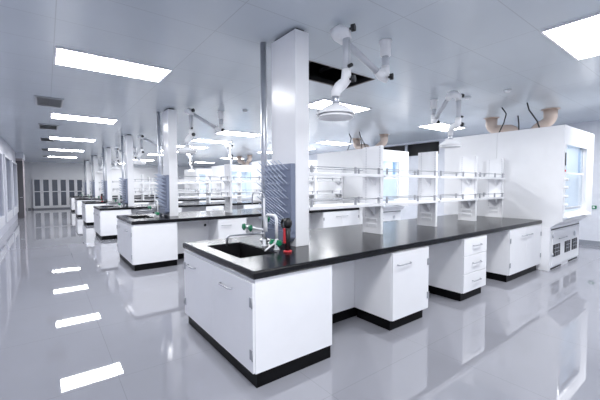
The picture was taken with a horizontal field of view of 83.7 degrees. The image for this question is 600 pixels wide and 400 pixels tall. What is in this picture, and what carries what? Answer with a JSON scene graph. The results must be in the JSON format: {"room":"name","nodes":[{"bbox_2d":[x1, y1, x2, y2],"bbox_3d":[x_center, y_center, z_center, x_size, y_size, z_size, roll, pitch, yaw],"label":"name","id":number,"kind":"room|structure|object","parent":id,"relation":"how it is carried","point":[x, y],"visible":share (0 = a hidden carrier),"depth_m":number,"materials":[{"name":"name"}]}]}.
{"room":"laboratory","nodes":[
{"label":"laboratory","id":0,"kind":"room"},
{"bbox_2d":[0,136,17,238],"bbox_3d":[-7.995,-0.380,8.550,0.200,3.125,33.700,-2,3,-37],"label":"wall","id":1,"kind":"structure","parent":0,"point":[5,148],"depth_m":12.66,"materials":[{"name":"paint"}]},
{"bbox_2d":[0,151,4,228],"bbox_3d":[-8.595,-0.316,9.478,0.140,2.280,2.540,-2,3,-37],"label":"window","id":2,"kind":"structure","parent":1,"relation":"in","point":[2,218],"depth_m":10.41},
{"bbox_2d":[3,154,12,222],"bbox_3d":[-10.589,-0.424,12.106,0.140,2.280,2.440,-2,3,-37],"label":"window","id":3,"kind":"structure","parent":1,"relation":"in","point":[9,215],"depth_m":12.07,"materials":[{"name":"white"}]},
{"bbox_2d":[11,160,18,215],"bbox_3d":[-12.508,-0.529,14.634,0.140,2.280,2.790,-2,3,-37],"label":"window","id":4,"kind":"structure","parent":1,"relation":"in","point":[15,209],"depth_m":14.65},
{"bbox_2d":[16,161,24,217],"bbox_3d":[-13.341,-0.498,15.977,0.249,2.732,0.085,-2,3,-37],"label":"door","id":5,"kind":"structure","parent":1,"relation":"in","point":[21,214],"depth_m":15.99,"materials":[{"name":"grey metal"}]},
{"bbox_2d":[16,158,25,215],"bbox_3d":[-13.936,-0.587,16.750,0.239,2.859,1.650,-2,3,-37],"label":"trim","id":6,"kind":"structure","parent":1,"relation":"attached to","point":[17,159],"depth_m":16.74,"materials":[{"name":"paint"}]},
{"bbox_2d":[24,162,203,207],"bbox_3d":[-13.214,-1.106,25.597,12.500,3.125,0.200,-2,3,-37],"label":"wall","id":7,"kind":"structure","parent":0,"point":[33,169],"depth_m":23.64,"materials":[{"name":"white paint"}]},
{"bbox_2d":[25,176,31,209],"bbox_3d":[-17.798,-0.473,21.994,0.310,2.199,0.039,-2,3,-37],"label":"trim","id":8,"kind":"structure","parent":7,"relation":"attached to","point":[25,176],"depth_m":21.95,"materials":[{"name":"metal"}]},
{"bbox_2d":[0,0,599,166],"bbox_3d":[-3.099,-2.147,12.192,12.500,0.060,33.700,-2,3,-37],"label":"ceiling","id":9,"kind":"structure","parent":0,"point":[480,50],"depth_m":4.62,"materials":[{"name":"paint"}]},
{"bbox_2d":[38,123,57,129],"bbox_3d":[-6.728,-1.955,8.956,0.420,0.020,0.820,-2,3,-37],"label":"ceiling vent","id":10,"kind":"object","parent":9,"relation":"in","point":[40,126],"visible":1,"depth_m":8.93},
{"bbox_2d":[35,95,63,107],"bbox_3d":[-4.734,-1.847,6.329,0.420,0.020,0.820,-2,3,-37],"label":"ceiling vent","id":11,"kind":"object","parent":9,"relation":"in","point":[39,100],"visible":1,"depth_m":6.29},
{"bbox_2d":[48,148,84,151],"bbox_3d":[-10.313,-2.200,14.805,1.300,0.018,0.660,-2,3,-37],"label":"recessed light","id":12,"kind":"object","parent":9,"relation":"in","point":[48,148],"visible":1,"depth_m":14.88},
{"bbox_2d":[49,149,82,151],"bbox_3d":[-10.313,-2.200,14.805,1.260,0.009,0.620,-2,3,-37],"label":"diffuser","id":13,"kind":"object","parent":12,"relation":"attached to","point":[49,149],"depth_m":14.88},
{"bbox_2d":[49,136,95,141],"bbox_3d":[-7.697,-2.058,11.357,1.300,0.018,0.660,-2,3,-37],"label":"recessed light","id":14,"kind":"object","parent":9,"relation":"in","point":[50,137],"visible":0.98,"depth_m":11.37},
{"bbox_2d":[50,113,117,123],"bbox_3d":[-5.081,-1.915,7.910,1.300,0.018,0.660,-2,3,-37],"label":"recessed light","id":15,"kind":"object","parent":9,"relation":"in","point":[52,115],"visible":1,"depth_m":7.85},
{"bbox_2d":[54,46,172,82],"bbox_3d":[-2.465,-1.773,4.462,1.300,0.018,0.660,-2,3,-37],"label":"recessed light","id":16,"kind":"object","parent":9,"relation":"in","point":[63,56],"visible":1,"depth_m":4.40,"materials":[{"name":"plastic"}]},
{"bbox_2d":[110,148,136,169],"bbox_3d":[-7.313,-1.713,13.901,1.002,0.930,0.380,-2,3,-31],"label":"extraction arm","id":17,"kind":"object","parent":9,"relation":"hanging from","point":[115,167],"visible":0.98,"depth_m":13.70},
{"bbox_2d":[132,135,162,164],"bbox_3d":[-4.670,-1.569,10.418,1.002,0.930,0.380,-2,3,-31],"label":"extraction arm","id":18,"kind":"object","parent":9,"relation":"hanging from","point":[141,137],"visible":0.77,"depth_m":10.21},
{"bbox_2d":[186,154,195,171],"bbox_3d":[-5.288,-1.829,16.417,0.392,0.930,0.829,0,2,-1],"label":"extraction arm","id":19,"kind":"object","parent":9,"relation":"hanging from","point":[190,156],"visible":0.94,"depth_m":16.22},
{"bbox_2d":[177,108,224,153],"bbox_3d":[-2.026,-1.426,6.934,1.002,0.930,0.380,-2,3,-31],"label":"extraction arm","id":20,"kind":"object","parent":9,"relation":"hanging from","point":[186,149],"visible":1,"depth_m":6.76},
{"bbox_2d":[191,139,231,143],"bbox_3d":[-3.162,-2.099,11.996,1.300,0.018,0.660,-2,3,-37],"label":"recessed light","id":21,"kind":"object","parent":9,"relation":"in","point":[194,140],"visible":1,"depth_m":12.00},
{"bbox_2d":[225,144,235,168],"bbox_3d":[-2.645,-1.685,12.934,0.392,0.930,0.829,0,2,-1],"label":"extraction arm","id":22,"kind":"object","parent":9,"relation":"hanging from","point":[228,146],"visible":0.76,"depth_m":12.61},
{"bbox_2d":[215,130,260,136],"bbox_3d":[-1.863,-2.028,10.284,1.300,0.018,0.660,-2,3,-37],"label":"recessed light","id":23,"kind":"object","parent":9,"relation":"in","point":[226,132],"visible":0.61,"depth_m":10.18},
{"bbox_2d":[309,99,331,109],"bbox_3d":[0.434,-1.872,6.534,0.513,0.018,0.709,-2,3,-37],"label":"recessed light","id":24,"kind":"object","parent":9,"relation":"in","point":[320,104],"depth_m":6.51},
{"bbox_2d":[316,141,352,145],"bbox_3d":[1.289,-2.140,12.646,1.300,0.018,0.660,-2,3,-37],"label":"recessed light","id":25,"kind":"object","parent":9,"relation":"in","point":[322,142],"visible":1,"depth_m":12.67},
{"bbox_2d":[320,141,347,144],"bbox_3d":[1.289,-2.141,12.646,1.260,0.009,0.620,-2,3,-37],"label":"diffuser","id":26,"kind":"object","parent":25,"relation":"attached to","point":[323,142],"depth_m":12.67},
{"bbox_2d":[309,62,364,82],"bbox_3d":[0.410,-2.240,4.870,2.440,0.739,1.735,-2,3,-37],"label":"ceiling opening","id":27,"kind":"structure","parent":9,"relation":"attached to","point":[333,74],"depth_m":5.94,"materials":[{"name":"black"}]},
{"bbox_2d":[309,61,332,72],"bbox_3d":[0.446,-2.221,4.897,1.737,0.120,1.774,0,3,5],"label":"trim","id":28,"kind":"structure","parent":27,"relation":"attached to","point":[325,68],"depth_m":5.65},
{"bbox_2d":[309,60,374,88],"bbox_3d":[0.412,-1.850,4.886,1.340,0.060,0.635,-2,3,-37],"label":"trim","id":29,"kind":"structure","parent":9,"relation":"attached to","point":[310,76],"depth_m":5.25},
{"bbox_2d":[316,23,393,120],"bbox_3d":[0.617,-1.282,3.451,1.002,0.930,0.380,-2,3,-31],"label":"extraction arm","id":30,"kind":"object","parent":9,"relation":"hanging from","point":[341,34],"visible":1,"depth_m":3.28},
{"bbox_2d":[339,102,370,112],"bbox_3d":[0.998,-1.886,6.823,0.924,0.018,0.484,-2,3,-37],"label":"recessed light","id":31,"kind":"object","parent":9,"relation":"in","point":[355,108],"depth_m":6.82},
{"bbox_2d":[418,122,465,130],"bbox_3d":[3.905,-1.998,9.198,1.300,0.018,0.660,-2,3,-37],"label":"recessed light","id":32,"kind":"object","parent":9,"relation":"in","point":[441,126],"visible":0.9,"depth_m":9.16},
{"bbox_2d":[430,90,464,147],"bbox_3d":[2.642,-1.398,5.967,0.392,0.930,0.829,0,2,-1],"label":"extraction arm","id":33,"kind":"object","parent":9,"relation":"hanging from","point":[450,143],"visible":1,"depth_m":5.77},
{"bbox_2d":[540,12,599,59],"bbox_3d":[3.206,-1.753,3.604,1.300,0.018,0.660,-2,3,-37],"label":"recessed light","id":34,"kind":"object","parent":9,"relation":"in","point":[580,38],"visible":1,"depth_m":3.58,"materials":[{"name":"plastic"}]},
{"bbox_2d":[0,208,599,399],"bbox_3d":[-3.090,1.055,12.332,12.500,0.100,33.700,-2,3,-37],"label":"floor","id":35,"kind":"structure","parent":0,"point":[77,322],"depth_m":3.26,"materials":[{"name":"tile"}]},
{"bbox_2d":[32,178,50,209],"bbox_3d":[-17.117,-0.410,22.226,0.930,2.050,0.458,-2,3,-37],"label":"storage cabinet","id":36,"kind":"object","parent":35,"relation":"on","point":[41,186],"visible":1,"depth_m":22.07,"materials":[{"name":"metal"}]},
{"bbox_2d":[50,178,67,208],"bbox_3d":[-16.372,-0.437,22.790,0.930,2.050,0.458,-2,3,-37],"label":"storage cabinet","id":37,"kind":"object","parent":35,"relation":"on","point":[59,190],"visible":0.98,"depth_m":22.63,"materials":[{"name":"metal"}]},
{"bbox_2d":[67,179,83,207],"bbox_3d":[-15.627,-0.464,23.354,0.930,2.050,0.458,-2,3,-37],"label":"storage cabinet","id":38,"kind":"object","parent":35,"relation":"on","point":[75,186],"visible":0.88,"depth_m":23.14,"materials":[{"name":"metal"}]},
{"bbox_2d":[69,197,86,211],"bbox_3d":[-13.729,0.251,20.748,0.832,0.836,1.544,-2,3,-37],"label":"base cabinet","id":39,"kind":"object","parent":35,"relation":"on","point":[72,200],"visible":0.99,"depth_m":19.98,"materials":[{"name":"metal"}]},
{"bbox_2d":[74,200,95,216],"bbox_3d":[-11.086,0.395,17.265,0.832,0.836,1.544,-2,3,-37],"label":"base cabinet","id":40,"kind":"object","parent":35,"relation":"on","point":[78,203],"visible":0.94,"depth_m":16.51,"materials":[{"name":"metal"}]},
{"bbox_2d":[81,203,108,225],"bbox_3d":[-8.443,0.539,13.782,0.832,0.836,1.544,-2,3,-37],"label":"base cabinet","id":41,"kind":"object","parent":35,"relation":"on","point":[87,209],"visible":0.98,"depth_m":13.06,"materials":[{"name":"metal"}]},
{"bbox_2d":[93,208,130,239],"bbox_3d":[-5.800,0.682,10.298,0.832,0.836,1.544,-2,3,-37],"label":"base cabinet","id":42,"kind":"object","parent":35,"relation":"on","point":[105,222],"visible":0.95,"depth_m":9.63,"materials":[{"name":"metal"}]},
{"bbox_2d":[117,219,177,270],"bbox_3d":[-3.156,0.826,6.815,0.832,0.836,1.544,-2,3,-37],"label":"base cabinet","id":43,"kind":"object","parent":35,"relation":"on","point":[142,246],"visible":0.98,"depth_m":6.23,"materials":[{"name":"metal"}]},
{"bbox_2d":[109,201,195,204],"bbox_3d":[-6.099,0.455,15.533,5.018,0.836,0.476,-2,3,-37],"label":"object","id":44,"kind":"object","parent":35,"relation":"on","point":[183,201],"visible":0.02,"depth_m":14.87,"materials":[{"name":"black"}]},
{"bbox_2d":[82,198,224,203],"bbox_3d":[-6.421,0.016,15.300,5.847,0.062,1.592,-2,3,-37],"label":"countertop","id":45,"kind":"structure","parent":44,"relation":"on","point":[180,199],"depth_m":14.56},
{"bbox_2d":[102,148,105,200],"bbox_3d":[-8.339,-1.077,14.257,0.110,2.224,0.110,-2,3,-37],"label":"pipe","id":46,"kind":"object","parent":45,"relation":"on","point":[102,148],"visible":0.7,"depth_m":14.22,"materials":[{"name":"metal"}]},
{"bbox_2d":[101,180,107,200],"bbox_3d":[-8.198,-0.401,14.014,0.179,0.875,0.502,-2,3,-37],"label":"drying rack","id":47,"kind":"object","parent":45,"relation":"on","point":[105,197],"visible":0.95,"depth_m":13.90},
{"bbox_2d":[105,147,111,200],"bbox_3d":[-8.041,-1.070,14.068,0.173,2.224,0.450,-2,3,-37],"label":"column","id":48,"kind":"structure","parent":45,"relation":"on","point":[108,172],"depth_m":13.89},
{"bbox_2d":[112,174,220,199],"bbox_3d":[-6.015,-0.596,15.556,4.816,1.134,0.362,-2,3,-37],"label":"rack","id":49,"kind":"object","parent":45,"relation":"on","point":[142,189],"visible":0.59,"depth_m":15.67,"materials":[{"name":"grey plastic"}]},
{"bbox_2d":[131,205,236,214],"bbox_3d":[-3.456,0.599,12.050,5.018,0.836,0.476,-2,3,-37],"label":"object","id":50,"kind":"object","parent":35,"relation":"on","point":[184,209],"visible":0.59,"depth_m":11.37,"materials":[{"name":"white laminate"}]},
{"bbox_2d":[93,200,260,210],"bbox_3d":[-3.778,0.159,11.816,5.847,0.062,1.592,-2,3,-37],"label":"countertop","id":51,"kind":"structure","parent":50,"relation":"on","point":[195,204],"depth_m":11.15,"materials":[{"name":"stone"}]},
{"bbox_2d":[121,136,124,205],"bbox_3d":[-5.696,-0.934,10.774,0.110,2.224,0.110,-2,3,-37],"label":"pipe","id":52,"kind":"object","parent":51,"relation":"on","point":[122,151],"visible":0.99,"depth_m":10.73,"materials":[{"name":"metal"}]},
{"bbox_2d":[119,178,127,204],"bbox_3d":[-5.554,-0.257,10.531,0.179,0.875,0.502,-2,3,-37],"label":"drying rack","id":53,"kind":"object","parent":51,"relation":"on","point":[124,182],"visible":0.99,"depth_m":10.41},
{"bbox_2d":[124,134,133,205],"bbox_3d":[-5.398,-0.927,10.585,0.173,2.224,0.450,-2,3,-37],"label":"column","id":54,"kind":"structure","parent":51,"relation":"on","point":[128,139],"depth_m":10.41,"materials":[{"name":"paint"}]},
{"bbox_2d":[134,172,260,202],"bbox_3d":[-3.372,-0.452,12.073,4.816,1.134,0.362,-2,3,-37],"label":"rack","id":55,"kind":"object","parent":51,"relation":"on","point":[208,190],"visible":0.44,"depth_m":12.05,"materials":[{"name":"grey plastic"}]},
{"bbox_2d":[184,169,189,195],"bbox_3d":[-6.311,-0.664,21.560,1.880,2.550,1.134,-2,3,-37],"label":"fume hood","id":56,"kind":"object","parent":35,"relation":"on","point":[186,173],"visible":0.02,"depth_m":21.04,"materials":[{"name":"white metal"}]},
{"bbox_2d":[190,168,211,195],"bbox_3d":[-5.638,-0.626,20.640,1.880,2.550,1.134,-2,3,-37],"label":"fume hood","id":57,"kind":"object","parent":35,"relation":"on","point":[199,171],"visible":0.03,"depth_m":20.13,"materials":[{"name":"white metal"}]},
{"bbox_2d":[200,206,222,210],"bbox_3d":[-3.065,0.613,11.694,0.635,0.836,0.574,-2,3,-37],"label":"drawer unit","id":58,"kind":"object","parent":35,"relation":"on","point":[202,208],"visible":0.27,"depth_m":11.47,"materials":[{"name":"metal"}]},
{"bbox_2d":[211,166,219,197],"bbox_3d":[-3.667,-0.520,18.077,1.880,2.550,1.134,-2,3,-37],"label":"fume hood","id":59,"kind":"object","parent":35,"relation":"on","point":[215,170],"visible":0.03,"depth_m":17.53,"materials":[{"name":"white metal"}]},
{"bbox_2d":[208,217,246,239],"bbox_3d":[-1.575,0.798,7.337,0.660,0.836,0.574,-2,3,-37],"label":"base cabinet","id":60,"kind":"object","parent":35,"relation":"on","point":[217,228],"visible":0.41,"depth_m":7.11,"materials":[{"name":"metal"}]},
{"bbox_2d":[220,165,251,200],"bbox_3d":[-2.994,-0.482,17.157,1.880,2.550,1.134,-2,3,-37],"label":"fume hood","id":61,"kind":"object","parent":35,"relation":"on","point":[246,170],"visible":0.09,"depth_m":16.97,"materials":[{"name":"white metal"}]},
{"bbox_2d":[177,213,309,258],"bbox_3d":[-0.813,0.743,8.566,5.018,0.836,0.476,-2,3,-37],"label":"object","id":62,"kind":"object","parent":35,"relation":"on","point":[187,231],"visible":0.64,"depth_m":7.18,"materials":[{"name":"white laminate"}]},
{"bbox_2d":[116,208,358,224],"bbox_3d":[-1.134,0.303,8.333,5.847,0.062,1.592,-2,3,-37],"label":"countertop","id":63,"kind":"structure","parent":62,"relation":"on","point":[236,213],"depth_m":7.12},
{"bbox_2d":[127,215,153,218],"bbox_3d":[-3.237,0.487,6.820,0.389,0.274,0.754,-2,3,-37],"label":"sink","id":64,"kind":"object","parent":63,"relation":"in","point":[145,216],"visible":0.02,"depth_m":7.11,"materials":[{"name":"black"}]},
{"bbox_2d":[136,189,156,215],"bbox_3d":[-3.237,0.053,7.051,0.366,0.561,0.475,-2,3,-37],"label":"mixer","id":65,"kind":"object","parent":63,"relation":"on","point":[150,207],"visible":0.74,"depth_m":7.01,"materials":[{"name":"metal"}]},
{"bbox_2d":[149,200,159,216],"bbox_3d":[-2.972,0.170,6.771,0.204,0.350,0.280,-2,3,-37],"label":"tap","id":66,"kind":"object","parent":63,"relation":"on","point":[155,201],"visible":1,"depth_m":6.75,"materials":[{"name":"white metal"}]},
{"bbox_2d":[157,112,161,214],"bbox_3d":[-3.053,-0.790,7.291,0.110,2.224,0.110,-2,3,-37],"label":"pipe","id":67,"kind":"object","parent":63,"relation":"on","point":[158,113],"visible":0.55,"depth_m":7.25,"materials":[{"name":"metal"}]},
{"bbox_2d":[154,173,169,214],"bbox_3d":[-2.911,-0.114,7.048,0.180,0.875,0.502,-2,3,-37],"label":"drying rack","id":68,"kind":"object","parent":63,"relation":"on","point":[163,180],"visible":0.98,"depth_m":6.95,"materials":[{"name":"plastic"}]},
{"bbox_2d":[158,208,169,213],"bbox_3d":[-2.877,0.224,7.088,0.096,0.105,0.502,-2,3,-37],"label":"drip tray","id":69,"kind":"object","parent":68,"relation":"on","point":[161,210],"depth_m":6.94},
{"bbox_2d":[162,108,177,215],"bbox_3d":[-2.754,-0.783,7.102,0.173,2.224,0.450,-2,3,-37],"label":"column","id":70,"kind":"structure","parent":63,"relation":"on","point":[169,116],"depth_m":6.93,"materials":[{"name":"paint"}]},
{"bbox_2d":[178,164,342,212],"bbox_3d":[-0.729,-0.309,8.589,4.816,1.134,0.362,-2,3,-37],"label":"rack","id":71,"kind":"object","parent":63,"relation":"on","point":[228,177],"visible":0.62,"depth_m":7.93,"materials":[{"name":"grey plastic"}]},
{"bbox_2d":[178,195,230,197],"bbox_3d":[-2.173,-0.074,7.503,1.190,0.034,0.362,-2,3,-37],"label":"shelf","id":72,"kind":"object","parent":71,"relation":"attached to","point":[224,196],"depth_m":7.34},
{"bbox_2d":[178,179,230,180],"bbox_3d":[-2.174,-0.439,7.487,1.190,0.034,0.362,-2,3,-37],"label":"shelf","id":73,"kind":"object","parent":71,"relation":"attached to","point":[178,179],"depth_m":7.28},
{"bbox_2d":[232,195,260,196],"bbox_3d":[-1.174,-0.110,8.260,1.213,0.034,0.362,-2,3,-37],"label":"shelf","id":74,"kind":"object","parent":71,"relation":"attached to","point":[232,195],"depth_m":7.93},
{"bbox_2d":[315,193,342,194],"bbox_3d":[0.749,-0.179,9.716,1.008,0.034,0.362,-2,3,-37],"label":"shelf","id":75,"kind":"object","parent":71,"relation":"attached to","point":[315,193],"depth_m":9.59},
{"bbox_2d":[237,204,260,208],"bbox_3d":[-1.659,0.563,12.759,1.335,0.836,0.574,-2,3,-37],"label":"base cabinet","id":76,"kind":"object","parent":35,"relation":"on","point":[250,206],"visible":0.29,"depth_m":12.36,"materials":[{"name":"metal"}]},
{"bbox_2d":[251,161,260,200],"bbox_3d":[-1.024,-0.376,14.594,1.880,2.550,1.134,-2,3,-37],"label":"fume hood","id":77,"kind":"object","parent":35,"relation":"on","point":[255,165],"visible":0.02,"depth_m":14.10,"materials":[{"name":"white metal"}]},
{"bbox_2d":[183,250,331,387],"bbox_3d":[-0.513,0.970,3.332,0.832,0.836,1.544,-2,3,-37],"label":"base cabinet","id":78,"kind":"object","parent":35,"relation":"on","point":[270,329],"visible":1,"depth_m":2.76,"materials":[{"name":"metal"}]},
{"bbox_2d":[267,159,316,198],"bbox_3d":[-0.351,-0.338,13.674,1.880,2.550,1.134,-2,3,-37],"label":"fume hood","id":79,"kind":"object","parent":35,"relation":"on","point":[311,162],"visible":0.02,"depth_m":13.74,"materials":[{"name":"white metal"}]},
{"bbox_2d":[317,151,340,204],"bbox_3d":[1.619,-0.233,11.110,1.880,2.550,1.134,-2,3,-37],"label":"fume hood","id":80,"kind":"object","parent":35,"relation":"on","point":[332,159],"visible":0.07,"depth_m":10.54,"materials":[{"name":"white metal"}]},
{"bbox_2d":[352,138,369,148],"bbox_3d":[2.103,-1.806,11.305,0.330,0.573,0.860,-2,3,-37],"label":"duct","id":81,"kind":"object","parent":80,"relation":"on","point":[356,141],"visible":0.63,"depth_m":11.38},
{"bbox_2d":[310,210,358,228],"bbox_3d":[0.985,0.706,9.276,1.335,0.836,0.574,-2,3,-37],"label":"base cabinet","id":82,"kind":"object","parent":35,"relation":"on","point":[319,220],"visible":0.6,"depth_m":8.97,"materials":[{"name":"metal"}]},
{"bbox_2d":[332,260,356,323],"bbox_3d":[1.829,0.886,5.086,5.018,0.836,0.470,-2,3,-37],"label":"base cabinet","id":83,"kind":"object","parent":35,"relation":"on","point":[343,274],"visible":0.02,"depth_m":3.78,"materials":[{"name":"metal"}]},
{"bbox_2d":[183,214,541,279],"bbox_3d":[1.509,0.447,4.850,5.847,0.062,1.592,-2,3,-37],"label":"countertop","id":84,"kind":"structure","parent":83,"relation":"on","point":[331,245],"depth_m":3.70,"materials":[{"name":"stone"}]},
{"bbox_2d":[208,243,274,257],"bbox_3d":[-0.594,0.631,3.337,0.389,0.274,0.754,-2,3,-37],"label":"sink","id":85,"kind":"object","parent":84,"relation":"in","point":[240,250],"visible":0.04,"depth_m":3.62,"materials":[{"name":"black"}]},
{"bbox_2d":[226,192,269,246],"bbox_3d":[-0.594,0.197,3.567,0.366,0.561,0.475,-2,3,-37],"label":"tap","id":86,"kind":"object","parent":84,"relation":"on","point":[250,228],"visible":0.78,"depth_m":3.52,"materials":[{"name":"metal"}]},
{"bbox_2d":[260,42,268,240],"bbox_3d":[-0.409,-0.646,3.807,0.110,2.224,0.110,-2,3,-37],"label":"pipe","id":87,"kind":"object","parent":84,"relation":"on","point":[263,82],"visible":0.8,"depth_m":3.77,"materials":[{"name":"metal"}]},
{"bbox_2d":[264,213,281,250],"bbox_3d":[-0.329,0.314,3.288,0.204,0.350,0.280,-2,3,-37],"label":"tap","id":88,"kind":"object","parent":84,"relation":"on","point":[276,241],"visible":1,"depth_m":3.26,"materials":[{"name":"white metal"}]},
{"bbox_2d":[257,160,295,240],"bbox_3d":[-0.268,0.030,3.565,0.180,0.875,0.502,-2,3,-37],"label":"drying rack","id":89,"kind":"object","parent":84,"relation":"on","point":[279,180],"visible":0.84,"depth_m":3.50,"materials":[{"name":"plastic"}]},
{"bbox_2d":[262,227,295,240],"bbox_3d":[-0.234,0.368,3.604,0.096,0.105,0.502,-2,3,-37],"label":"drip tray","id":90,"kind":"object","parent":89,"relation":"on","point":[270,234],"depth_m":3.53,"materials":[{"name":"plastic"}]},
{"bbox_2d":[281,218,291,252],"bbox_3d":[-0.136,0.329,3.195,0.084,0.327,0.155,-2,3,-37],"label":"eyewash","id":91,"kind":"object","parent":84,"relation":"on","point":[287,222],"visible":1,"depth_m":3.15,"materials":[{"name":"red plastic"}]},
{"bbox_2d":[271,28,308,246],"bbox_3d":[-0.111,-0.639,3.618,0.173,2.224,0.450,-2,3,-37],"label":"column","id":92,"kind":"structure","parent":84,"relation":"on","point":[290,52],"depth_m":3.46,"materials":[{"name":"paint"}]},
{"bbox_2d":[309,145,504,233],"bbox_3d":[1.915,-0.165,5.106,4.816,1.134,0.362,-2,3,-37],"label":"rack","id":93,"kind":"object","parent":84,"relation":"on","point":[373,156],"visible":0.99,"depth_m":5.07,"materials":[{"name":"grey plastic"}]},
{"bbox_2d":[309,203,382,209],"bbox_3d":[0.471,0.070,4.020,1.190,0.034,0.362,-2,3,-37],"label":"shelf","id":94,"kind":"object","parent":93,"relation":"attached to","point":[343,205],"depth_m":3.90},
{"bbox_2d":[309,172,383,176],"bbox_3d":[0.469,-0.295,4.004,1.190,0.034,0.362,-2,3,-37],"label":"shelf","id":95,"kind":"object","parent":93,"relation":"attached to","point":[369,174],"depth_m":3.89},
{"bbox_2d":[383,200,437,205],"bbox_3d":[1.469,0.034,4.776,1.213,0.034,0.362,-2,3,-37],"label":"shelf","id":96,"kind":"object","parent":93,"relation":"attached to","point":[427,202],"depth_m":4.75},
{"bbox_2d":[384,174,438,177],"bbox_3d":[1.468,-0.331,4.761,1.213,0.034,0.362,-2,3,-37],"label":"shelf","id":97,"kind":"object","parent":93,"relation":"attached to","point":[387,175],"depth_m":4.67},
{"bbox_2d":[437,198,477,201],"bbox_3d":[2.471,-0.002,5.535,1.198,0.034,0.362,-2,3,-37],"label":"shelf","id":98,"kind":"object","parent":93,"relation":"attached to","point":[446,199],"depth_m":5.47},
{"bbox_2d":[439,176,478,178],"bbox_3d":[2.470,-0.367,5.519,1.198,0.034,0.362,-2,3,-37],"label":"shelf","id":99,"kind":"object","parent":93,"relation":"attached to","point":[455,177],"depth_m":5.40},
{"bbox_2d":[477,197,504,199],"bbox_3d":[3.392,-0.035,6.232,1.008,0.034,0.362,-2,3,-37],"label":"shelf","id":100,"kind":"object","parent":93,"relation":"attached to","point":[480,198],"depth_m":6.18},
{"bbox_2d":[340,149,408,223],"bbox_3d":[2.292,-0.195,10.191,1.880,2.550,1.134,-2,3,-37],"label":"fume hood","id":101,"kind":"object","parent":35,"relation":"on","point":[399,160],"visible":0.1,"depth_m":9.98,"materials":[{"name":"white metal"}]},
{"bbox_2d":[376,134,389,145],"bbox_3d":[2.574,-1.780,10.684,0.330,0.573,0.600,-2,3,-37],"label":"duct","id":102,"kind":"object","parent":101,"relation":"on","point":[383,137],"visible":0.59,"depth_m":10.49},
{"bbox_2d":[355,246,429,330],"bbox_3d":[1.068,0.942,3.854,0.660,0.836,0.574,-2,3,-37],"label":"base cabinet","id":103,"kind":"object","parent":35,"relation":"on","point":[391,289],"visible":0.98,"depth_m":3.64,"materials":[{"name":"metal"}]},
{"bbox_2d":[427,235,486,300],"bbox_3d":[2.222,0.901,4.728,0.635,0.836,0.574,-2,3,-37],"label":"drawer unit","id":104,"kind":"object","parent":35,"relation":"on","point":[457,268],"visible":0.93,"depth_m":4.52,"materials":[{"name":"metal"}]},
{"bbox_2d":[444,133,496,215],"bbox_3d":[4.263,-0.089,7.627,1.880,2.550,1.134,-2,3,-37],"label":"fume hood","id":105,"kind":"object","parent":35,"relation":"on","point":[484,146],"visible":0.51,"depth_m":6.97,"materials":[{"name":"white metal"}]},
{"bbox_2d":[484,117,519,132],"bbox_3d":[4.746,-1.662,7.822,0.330,0.573,0.860,-2,3,-37],"label":"duct","id":106,"kind":"object","parent":105,"relation":"on","point":[491,122],"visible":0.62,"depth_m":7.89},
{"bbox_2d":[486,224,541,281],"bbox_3d":[3.628,0.850,5.793,1.335,0.836,0.574,-2,3,-37],"label":"base cabinet","id":107,"kind":"object","parent":35,"relation":"on","point":[511,254],"visible":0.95,"depth_m":5.40,"materials":[{"name":"metal"}]},
{"bbox_2d":[497,125,593,270],"bbox_3d":[4.935,-0.051,6.707,1.880,2.550,1.134,-2,3,-37],"label":"fume hood","id":108,"kind":"object","parent":35,"relation":"on","point":[548,171],"visible":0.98,"depth_m":6.17,"materials":[{"name":"white metal"}]},
{"bbox_2d":[531,107,560,128],"bbox_3d":[5.217,-1.637,7.201,0.330,0.573,0.600,-2,3,-37],"label":"duct","id":109,"kind":"object","parent":108,"relation":"on","point":[550,115],"visible":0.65,"depth_m":7.03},
{"bbox_3d":[-8.742,0.312,19.016,5.018,0.836,0.476,-2,3,-37],"label":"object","id":110,"kind":"object","parent":35,"relation":"on","visible":0},
{"bbox_2d":[75,196,157,199],"bbox_3d":[-9.064,-0.128,18.783,5.847,0.062,1.592,-2,3,-37],"label":"countertop","id":111,"kind":"structure","parent":110,"relation":"on","point":[150,196],"depth_m":17.94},
{"bbox_2d":[93,155,98,197],"bbox_3d":[-10.684,-1.214,17.552,0.173,2.224,0.450,-2,3,-37],"label":"column","id":112,"kind":"structure","parent":111,"relation":"on","point":[95,157],"depth_m":17.38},
{"bbox_2d":[99,177,190,196],"bbox_3d":[-8.658,-0.740,19.039,4.816,1.134,0.362,-2,3,-37],"label":"rack","id":113,"kind":"object","parent":111,"relation":"on","point":[189,185],"visible":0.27,"depth_m":19.03,"materials":[{"name":"grey plastic"}]},
{"bbox_3d":[-11.386,0.168,22.500,5.018,0.836,0.476,-2,3,-37],"label":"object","id":114,"kind":"object","parent":35,"relation":"on","visible":0},
{"bbox_2d":[70,195,153,197],"bbox_3d":[-11.707,-0.272,22.266,5.847,0.062,1.592,-2,3,-37],"label":"countertop","id":115,"kind":"structure","parent":114,"relation":"on","point":[113,195],"depth_m":20.47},
{"bbox_2d":[85,160,89,195],"bbox_3d":[-13.327,-1.358,21.035,0.173,2.224,0.450,-2,3,-37],"label":"column","id":116,"kind":"structure","parent":115,"relation":"on","point":[86,161],"depth_m":20.85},
{"bbox_2d":[204,120,599,240],"bbox_3d":[1.806,-0.732,15.973,0.200,3.125,33.700,-2,3,-37],"label":"wall","id":117,"kind":"structure","parent":0,"point":[589,227],"depth_m":8.66,"materials":[{"name":"paint"}]},
{"bbox_2d":[384,141,438,155],"bbox_3d":[4.027,-1.896,12.994,0.170,0.455,3.050,-2,3,-37],"label":"window","id":118,"kind":"structure","parent":117,"relation":"in","point":[414,149],"depth_m":12.57,"materials":[{"name":"glass"}]},
{"bbox_2d":[579,239,599,245],"bbox_3d":[1.731,0.777,15.966,0.015,0.109,33.280,-2,3,-37],"label":"baseboard","id":119,"kind":"structure","parent":117,"relation":"attached to","point":[589,242],"depth_m":8.53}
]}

